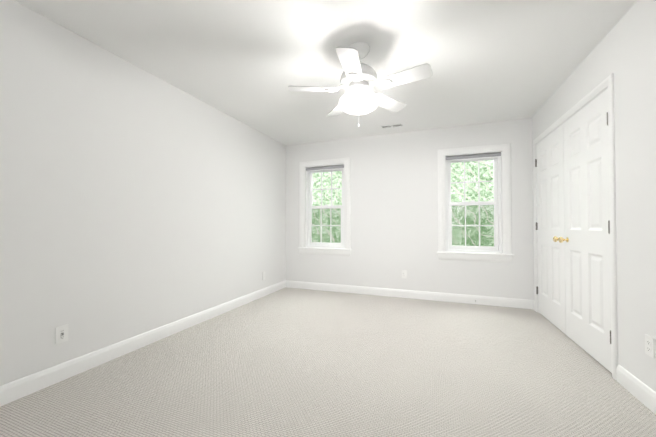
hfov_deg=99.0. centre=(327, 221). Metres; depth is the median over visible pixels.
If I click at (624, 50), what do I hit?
wall
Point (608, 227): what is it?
closet door hinges
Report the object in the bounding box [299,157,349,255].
window
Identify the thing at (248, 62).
ceiling
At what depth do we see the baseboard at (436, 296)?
4.02 m
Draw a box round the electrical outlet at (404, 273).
[402,270,406,277]
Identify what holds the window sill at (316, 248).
attached to the wall at (393, 205)
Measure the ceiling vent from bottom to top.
0.010 m
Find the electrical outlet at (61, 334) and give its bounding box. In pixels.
[55,324,67,343]
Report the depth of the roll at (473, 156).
3.82 m
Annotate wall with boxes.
[0,0,285,385]
[286,118,533,299]
[532,0,655,391]
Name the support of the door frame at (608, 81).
attached to the wall at (624, 50)
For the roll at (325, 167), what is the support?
attached to the hardware piece at (323, 169)
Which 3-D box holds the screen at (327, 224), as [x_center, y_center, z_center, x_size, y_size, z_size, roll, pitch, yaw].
[-0.014,0.086,4.709,0.620,0.650,0.001,0,-1,21]
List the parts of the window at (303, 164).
left window apron, frame, left window sash, left window sash, sash glass, sash glass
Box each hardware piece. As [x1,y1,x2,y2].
[305,167,343,171]
[445,152,501,160]
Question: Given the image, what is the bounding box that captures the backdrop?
[312,160,493,245]
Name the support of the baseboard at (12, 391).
attached to the wall at (135, 200)
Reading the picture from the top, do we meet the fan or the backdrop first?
the fan
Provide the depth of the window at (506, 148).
3.83 m
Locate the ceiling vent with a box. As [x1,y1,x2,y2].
[379,123,404,128]
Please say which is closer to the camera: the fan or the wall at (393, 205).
the fan
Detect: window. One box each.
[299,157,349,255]
[438,143,511,262]
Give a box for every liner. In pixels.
[304,163,344,248]
[444,150,503,253]
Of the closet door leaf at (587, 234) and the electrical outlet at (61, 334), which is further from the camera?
the closet door leaf at (587, 234)
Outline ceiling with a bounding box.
[14,0,637,145]
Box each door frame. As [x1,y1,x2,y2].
[533,73,617,379]
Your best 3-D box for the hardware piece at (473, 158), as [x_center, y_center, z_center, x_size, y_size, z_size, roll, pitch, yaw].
[1.982,-0.882,3.849,0.700,0.070,0.054,0,-1,21]
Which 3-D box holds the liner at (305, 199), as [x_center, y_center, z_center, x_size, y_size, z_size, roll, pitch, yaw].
[-0.051,-0.240,4.615,0.720,1.360,0.062,0,-1,21]
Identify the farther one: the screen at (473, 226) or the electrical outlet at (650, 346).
the screen at (473, 226)
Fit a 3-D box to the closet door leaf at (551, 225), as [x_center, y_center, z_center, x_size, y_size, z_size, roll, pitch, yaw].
[2.435,0.075,3.059,0.035,2.040,0.762,0,-1,21]
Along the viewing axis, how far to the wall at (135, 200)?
2.22 m
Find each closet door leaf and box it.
[536,124,565,333]
[563,88,611,372]
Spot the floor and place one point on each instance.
(290, 362)
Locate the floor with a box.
[0,287,655,436]
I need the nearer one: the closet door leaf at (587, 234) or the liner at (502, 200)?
the closet door leaf at (587, 234)
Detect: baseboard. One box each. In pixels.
[0,280,287,406]
[288,281,534,310]
[616,365,655,413]
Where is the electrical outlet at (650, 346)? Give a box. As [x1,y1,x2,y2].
[645,334,654,357]
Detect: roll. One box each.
[306,165,343,170]
[446,152,500,159]
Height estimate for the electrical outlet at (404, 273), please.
0.114 m
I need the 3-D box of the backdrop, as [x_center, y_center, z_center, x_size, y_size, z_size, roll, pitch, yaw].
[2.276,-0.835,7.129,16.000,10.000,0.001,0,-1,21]
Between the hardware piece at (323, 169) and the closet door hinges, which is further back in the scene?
the hardware piece at (323, 169)
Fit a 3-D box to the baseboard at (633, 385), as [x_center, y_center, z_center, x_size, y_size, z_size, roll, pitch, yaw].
[1.390,1.012,0.368,0.015,0.115,3.299,0,-1,21]
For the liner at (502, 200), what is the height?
1.360 m
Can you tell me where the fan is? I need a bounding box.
[288,42,432,126]
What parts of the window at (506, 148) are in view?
right window sash, sash glass, right window sash, sash glass, frame, right window apron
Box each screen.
[312,209,340,242]
[452,205,493,245]
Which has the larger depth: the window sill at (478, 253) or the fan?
the window sill at (478, 253)
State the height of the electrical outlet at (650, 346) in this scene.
0.114 m
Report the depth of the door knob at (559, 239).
2.65 m
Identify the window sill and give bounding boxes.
[298,247,350,250]
[437,251,513,255]
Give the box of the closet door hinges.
[535,112,610,343]

